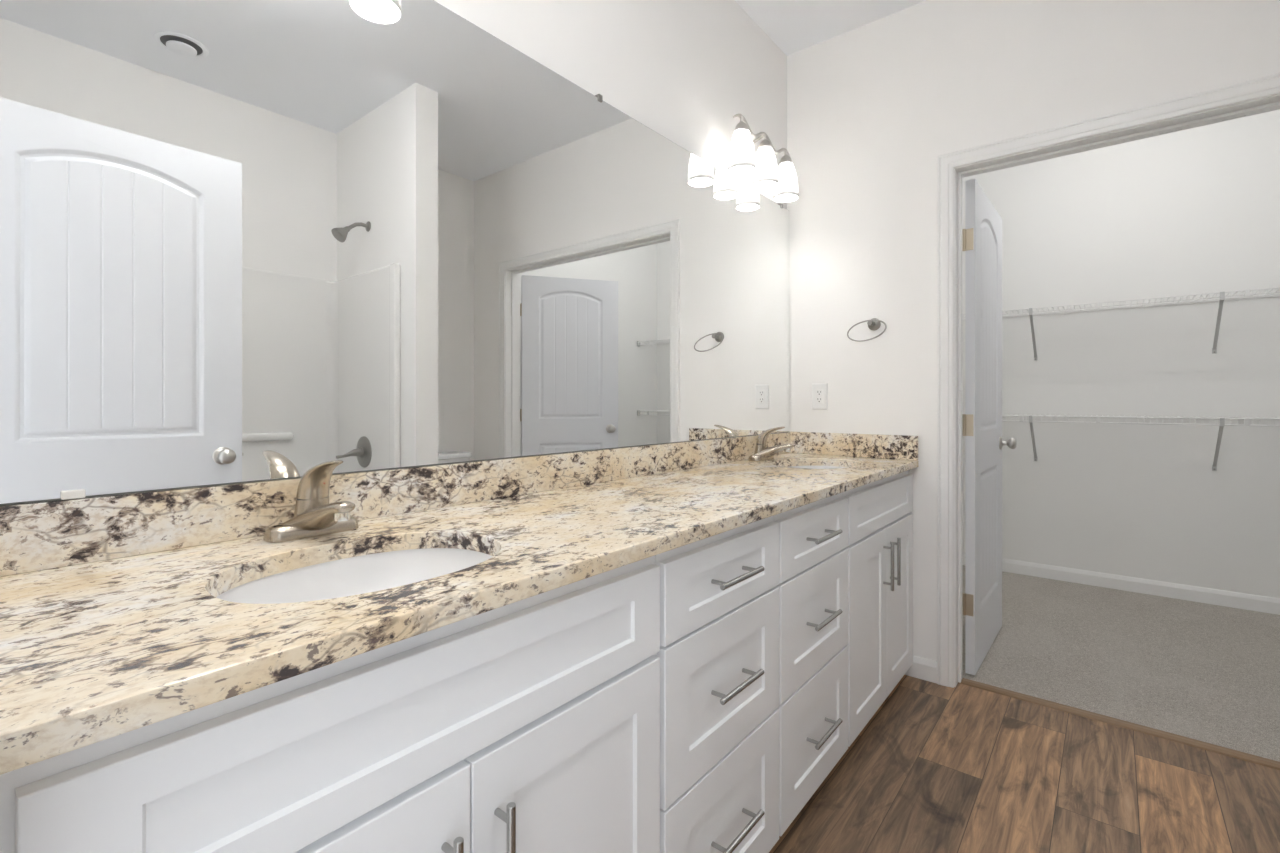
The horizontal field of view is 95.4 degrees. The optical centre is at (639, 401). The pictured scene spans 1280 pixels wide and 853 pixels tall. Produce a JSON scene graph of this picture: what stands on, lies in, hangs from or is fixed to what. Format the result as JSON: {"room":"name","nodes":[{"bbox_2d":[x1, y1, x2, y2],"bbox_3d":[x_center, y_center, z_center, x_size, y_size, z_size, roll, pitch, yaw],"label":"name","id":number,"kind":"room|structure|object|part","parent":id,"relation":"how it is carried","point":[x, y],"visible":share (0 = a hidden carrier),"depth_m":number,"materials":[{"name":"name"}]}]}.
{"room":"bathroom","nodes":[
{"label":"bathroom","id":0,"kind":"room"},
{"bbox_2d":[434,0,786,456],"bbox_3d":[-0.162,-0.253,1.784,0.120,2.755,2.807,0,0,39],"label":"wall","id":1,"kind":"structure","parent":0,"point":[681,69],"depth_m":2.01,"materials":[{"name":"white paint"}]},
{"bbox_2d":[0,432,789,576],"bbox_3d":[-0.103,0.190,1.745,0.020,0.095,2.552,0,0,39],"label":"backsplash","id":2,"kind":"structure","parent":1,"relation":"attached to","point":[43,535],"depth_m":1.03,"materials":[{"name":"stone"}]},
{"bbox_2d":[0,0,789,504],"bbox_3d":[-0.099,-0.383,1.749,0.022,1.048,2.532,0,0,39],"label":"mirror","id":3,"kind":"object","parent":1,"relation":"attached to","point":[242,241],"visible":1,"depth_m":1.13,"materials":[{"name":"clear mirror"}]},
{"bbox_2d":[728,114,798,202],"bbox_3d":[0.482,-0.980,2.357,0.159,0.221,0.494,0,0,39],"label":"vanity light","id":4,"kind":"object","parent":1,"relation":"attached to","point":[742,161],"visible":1,"depth_m":2.30,"materials":[{"name":"white glass"}]},
{"bbox_3d":[0.383,-0.946,2.191,0.105,0.153,0.105,0,0,39],"label":"lamp shade","id":5,"kind":"part","parent":4,"relation":"part of","materials":[{"name":"white glass"}]},
{"bbox_3d":[0.467,-1.064,2.369,0.086,0.034,0.013,0,0,39],"label":"stem","id":6,"kind":"part","parent":4,"relation":"part of","materials":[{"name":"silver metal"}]},
{"bbox_3d":[0.503,-0.946,2.340,0.105,0.153,0.105,0,0,39],"label":"lamp shade","id":7,"kind":"part","parent":4,"relation":"part of","materials":[{"name":"white glass"}]},
{"bbox_3d":[0.624,-0.946,2.488,0.105,0.153,0.105,0,0,39],"label":"lamp shade","id":8,"kind":"part","parent":4,"relation":"part of","materials":[{"name":"white glass"}]},
{"bbox_2d":[735,0,925,55],"bbox_3d":[1.474,-1.680,1.721,2.800,0.100,4.770,0,0,39],"label":"ceiling","id":9,"kind":"structure","parent":0,"point":[794,26],"depth_m":2.46,"materials":[{"name":"white paint"}]},
{"bbox_2d":[769,565,1279,852],"bbox_3d":[1.474,1.173,1.721,2.800,0.104,4.770,0,0,39],"label":"floor","id":10,"kind":"structure","parent":0,"point":[936,768],"depth_m":1.91,"materials":[{"name":"brown wood"}]},
{"bbox_2d":[0,555,659,852],"bbox_3d":[-0.417,0.696,0.895,0.580,0.858,0.834,0,0,39],"label":"base cabinet","id":11,"kind":"object","parent":10,"relation":"on","point":[531,724],"visible":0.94,"depth_m":0.69,"materials":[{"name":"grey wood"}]},
{"bbox_3d":[-0.347,0.767,0.593,0.018,0.611,0.395,0,0,39],"label":"door","id":12,"kind":"part","parent":11,"relation":"part of","materials":[{"name":"white paint"}]},
{"bbox_3d":[-0.226,0.607,0.701,0.037,0.172,0.012,0,0,39],"label":"handle","id":13,"kind":"part","parent":11,"relation":"part of","materials":[{"name":"silver metal"}]},
{"bbox_2d":[0,453,917,774],"bbox_3d":[0.112,0.252,1.570,0.575,0.030,2.552,0,0,39],"label":"countertop","id":14,"kind":"structure","parent":11,"relation":"on","point":[93,652],"depth_m":0.72,"materials":[{"name":"stone"}]},
{"bbox_2d":[263,460,358,542],"bbox_3d":[-0.546,0.167,1.011,0.167,0.139,0.152,0,0,39],"label":"faucet","id":15,"kind":"object","parent":14,"relation":"on","point":[314,516],"visible":1,"depth_m":1.01,"materials":[{"name":"silver metal"}]},
{"bbox_3d":[-0.541,0.198,1.007,0.154,0.066,0.124,0,0,39],"label":"spout","id":16,"kind":"part","parent":15,"relation":"part of","materials":[{"name":"silver metal"}]},
{"bbox_3d":[-0.554,0.135,1.018,0.121,0.074,0.054,0,0,39],"label":"lever","id":17,"kind":"part","parent":15,"relation":"part of","materials":[{"name":"silver metal"}]},
{"bbox_2d":[216,548,492,603],"bbox_3d":[-0.404,0.344,0.875,0.360,0.152,0.456,0,0,39],"label":"sink","id":18,"kind":"object","parent":14,"relation":"in","point":[362,574],"visible":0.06,"depth_m":1.00,"materials":[{"name":"white ceramic"}]},
{"bbox_2d":[749,427,792,461],"bbox_3d":[0.537,0.167,2.346,0.167,0.139,0.152,0,0,39],"label":"faucet","id":19,"kind":"object","parent":14,"relation":"on","point":[761,453],"visible":1,"depth_m":2.34,"materials":[{"name":"silver metal"}]},
{"bbox_3d":[0.529,0.135,2.352,0.121,0.074,0.054,0,0,39],"label":"lever","id":20,"kind":"part","parent":19,"relation":"part of","materials":[{"name":"silver metal"}]},
{"bbox_3d":[0.542,0.198,2.342,0.154,0.066,0.124,0,0,39],"label":"spout","id":21,"kind":"part","parent":19,"relation":"part of","materials":[{"name":"silver metal"}]},
{"bbox_2d":[791,466,847,468],"bbox_3d":[0.685,0.344,2.258,0.360,0.152,0.456,0,0,39],"label":"sink","id":22,"kind":"object","parent":14,"relation":"in","point":[809,467],"visible":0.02,"depth_m":2.44,"materials":[{"name":"white ceramic"}]},
{"bbox_2d":[790,431,917,459],"bbox_3d":[0.918,0.188,2.547,0.554,0.099,0.020,0,0,39],"label":"side splash","id":23,"kind":"object","parent":14,"relation":"on","point":[905,447],"visible":1,"depth_m":2.52,"materials":[{"name":"stone"}]},
{"bbox_3d":[-0.176,0.607,0.761,0.037,0.172,0.012,0,0,39],"label":"handle","id":24,"kind":"part","parent":11,"relation":"part of","materials":[{"name":"silver metal"}]},
{"bbox_3d":[-0.096,0.767,0.903,0.018,0.611,0.397,0,0,39],"label":"door","id":25,"kind":"part","parent":11,"relation":"part of","materials":[{"name":"white paint"}]},
{"bbox_2d":[655,516,778,852],"bbox_3d":[-0.003,0.696,1.406,0.580,0.858,0.478,0,0,39],"label":"base cabinet","id":26,"kind":"object","parent":10,"relation":"on","point":[718,654],"visible":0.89,"depth_m":1.21,"materials":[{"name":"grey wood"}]},
{"bbox_3d":[0.172,0.668,1.264,0.019,0.803,0.478,0,0,39],"label":"frame","id":27,"kind":"part","parent":26,"relation":"part of","materials":[{"name":"white paint"}]},
{"bbox_3d":[0.187,0.601,1.252,0.018,0.294,0.470,0,0,39],"label":"drawer","id":28,"kind":"part","parent":26,"relation":"part of","materials":[{"name":"white paint"}]},
{"bbox_3d":[0.187,0.372,1.252,0.018,0.152,0.470,0,0,39],"label":"drawer","id":29,"kind":"part","parent":26,"relation":"part of","materials":[{"name":"white paint"}]},
{"bbox_3d":[0.187,0.913,1.252,0.018,0.320,0.470,0,0,39],"label":"drawer","id":30,"kind":"part","parent":26,"relation":"part of","materials":[{"name":"white paint"}]},
{"bbox_3d":[0.206,0.599,1.237,0.044,0.012,0.172,0,0,39],"label":"handle","id":31,"kind":"part","parent":26,"relation":"part of","materials":[{"name":"silver metal"}]},
{"bbox_3d":[0.206,0.370,1.237,0.044,0.012,0.172,0,0,39],"label":"handle","id":32,"kind":"part","parent":26,"relation":"part of","materials":[{"name":"silver metal"}]},
{"bbox_3d":[0.206,0.911,1.237,0.044,0.012,0.172,0,0,39],"label":"handle","id":33,"kind":"part","parent":26,"relation":"part of","materials":[{"name":"silver metal"}]},
{"bbox_2d":[773,492,847,835],"bbox_3d":[0.300,0.696,1.779,0.580,0.858,0.479,0,0,39],"label":"base cabinet","id":34,"kind":"object","parent":10,"relation":"on","point":[813,537],"visible":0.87,"depth_m":1.58,"materials":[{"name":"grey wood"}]},
{"bbox_3d":[0.475,0.668,1.637,0.019,0.803,0.479,0,0,39],"label":"frame","id":35,"kind":"part","parent":34,"relation":"part of","materials":[{"name":"white paint"}]},
{"bbox_3d":[0.490,0.372,1.625,0.018,0.152,0.471,0,0,39],"label":"drawer","id":36,"kind":"part","parent":34,"relation":"part of","materials":[{"name":"white paint"}]},
{"bbox_3d":[0.490,0.601,1.625,0.018,0.294,0.471,0,0,39],"label":"drawer","id":37,"kind":"part","parent":34,"relation":"part of","materials":[{"name":"white paint"}]},
{"bbox_3d":[0.490,0.913,1.625,0.018,0.320,0.471,0,0,39],"label":"drawer","id":38,"kind":"part","parent":34,"relation":"part of","materials":[{"name":"white paint"}]},
{"bbox_3d":[0.508,0.911,1.610,0.044,0.012,0.172,0,0,39],"label":"handle","id":39,"kind":"part","parent":34,"relation":"part of","materials":[{"name":"silver metal"}]},
{"bbox_3d":[0.508,0.599,1.610,0.044,0.012,0.172,0,0,39],"label":"handle","id":40,"kind":"part","parent":34,"relation":"part of","materials":[{"name":"silver metal"}]},
{"bbox_3d":[0.508,0.370,1.610,0.044,0.012,0.172,0,0,39],"label":"handle","id":41,"kind":"part","parent":34,"relation":"part of","materials":[{"name":"silver metal"}]},
{"bbox_2d":[843,470,912,746],"bbox_3d":[0.689,0.696,2.259,0.580,0.858,0.754,0,0,39],"label":"base cabinet","id":42,"kind":"object","parent":10,"relation":"on","point":[880,519],"visible":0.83,"depth_m":2.05,"materials":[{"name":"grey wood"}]},
{"bbox_3d":[0.766,0.765,1.965,0.018,0.616,0.385,0,0,39],"label":"door","id":43,"kind":"part","parent":42,"relation":"part of","materials":[{"name":"white paint"}]},
{"bbox_3d":[0.864,0.668,2.117,0.019,0.803,0.754,0,0,39],"label":"frame","id":44,"kind":"part","parent":42,"relation":"part of","materials":[{"name":"white paint"}]},
{"bbox_3d":[0.884,0.582,2.068,0.037,0.172,0.012,0,0,39],"label":"handle","id":45,"kind":"part","parent":42,"relation":"part of","materials":[{"name":"silver metal"}]},
{"bbox_3d":[0.934,0.582,2.130,0.037,0.172,0.012,0,0,39],"label":"handle","id":46,"kind":"part","parent":42,"relation":"part of","materials":[{"name":"silver metal"}]},
{"bbox_3d":[1.001,0.765,2.255,0.018,0.616,0.354,0,0,39],"label":"door","id":47,"kind":"part","parent":42,"relation":"part of","materials":[{"name":"white paint"}]},
{"bbox_2d":[787,0,1279,660],"bbox_3d":[1.704,-0.253,2.001,2.505,2.755,0.120,0,0,39],"label":"wall","id":48,"kind":"structure","parent":0,"point":[872,108],"depth_m":2.38,"materials":[{"name":"white paint"}]},
{"bbox_2d":[812,383,827,409],"bbox_3d":[0.814,-0.025,2.639,0.073,0.119,0.009,0,0,39],"label":"outlet","id":49,"kind":"object","parent":48,"relation":"attached to","point":[819,390],"visible":1,"depth_m":2.63,"materials":[{"name":"white plastic"}]},
{"bbox_2d":[816,389,822,403],"bbox_3d":[0.813,-0.025,2.637,0.033,0.066,0.004,0,0,39],"label":"receptacle","id":50,"kind":"object","parent":49,"relation":"attached to","point":[819,392],"depth_m":2.64,"materials":[{"name":"white plastic"}]},
{"bbox_2d":[847,318,886,341],"bbox_3d":[0.952,-0.302,2.427,0.156,0.113,0.164,0,0,39],"label":"towel ring","id":51,"kind":"object","parent":48,"relation":"attached to","point":[874,324],"visible":1,"depth_m":2.45,"materials":[{"name":"silver metal"}]},
{"bbox_2d":[905,655,936,682],"bbox_3d":[1.124,1.083,2.384,0.182,0.083,0.014,0,0,39],"label":"baseboard","id":52,"kind":"structure","parent":48,"relation":"attached to","point":[921,668],"depth_m":2.36,"materials":[{"name":"white paint"}]},
{"bbox_2d":[962,179,1016,674],"bbox_3d":[1.569,0.102,2.637,0.170,2.022,0.695,0,0,39],"label":"door","id":53,"kind":"structure","parent":48,"relation":"in","point":[982,233],"depth_m":2.51,"materials":[{"name":"white paint"}]},
{"bbox_3d":[1.788,0.200,2.826,0.068,0.065,0.065,0,0,39],"label":"knob","id":54,"kind":"part","parent":53,"relation":"part of","materials":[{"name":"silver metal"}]},
{"bbox_2d":[937,73,1279,687],"bbox_3d":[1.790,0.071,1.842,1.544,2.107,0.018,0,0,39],"label":"trim","id":55,"kind":"structure","parent":48,"relation":"attached to","point":[1267,86],"depth_m":2.29,"materials":[{"name":"white paint"}]},
{"bbox_2d":[958,678,1279,769],"bbox_3d":[1.840,1.120,1.903,1.418,0.010,0.050,0,0,39],"label":"trim","id":56,"kind":"structure","parent":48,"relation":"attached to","point":[1203,745],"depth_m":2.01,"materials":[{"name":"brown wood"}]},
{"bbox_2d":[962,109,1279,598],"bbox_3d":[2.847,-0.253,3.581,2.530,2.755,0.120,0,0,39],"label":"wall","id":57,"kind":"structure","parent":0,"point":[1196,210],"depth_m":3.42,"materials":[{"name":"white paint"}]},
{"bbox_2d":[962,553,1279,614],"bbox_3d":[2.805,1.079,3.529,2.290,0.083,0.014,0,0,39],"label":"baseboard","id":58,"kind":"structure","parent":57,"relation":"attached to","point":[1251,602],"depth_m":3.40,"materials":[{"name":"white paint"}]},
{"bbox_2d":[962,287,1279,359],"bbox_3d":[2.711,-0.419,3.413,2.290,0.303,0.312,0,0,39],"label":"wire shelf","id":59,"kind":"object","parent":57,"relation":"attached to","point":[1221,298],"visible":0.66,"depth_m":3.23,"materials":[{"name":"white metal"}]},
{"bbox_2d":[962,414,1279,470],"bbox_3d":[2.711,0.230,3.413,2.290,0.303,0.312,0,0,39],"label":"wire shelf","id":60,"kind":"object","parent":57,"relation":"attached to","point":[1222,424],"visible":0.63,"depth_m":3.20,"materials":[{"name":"white metal"}]}
]}

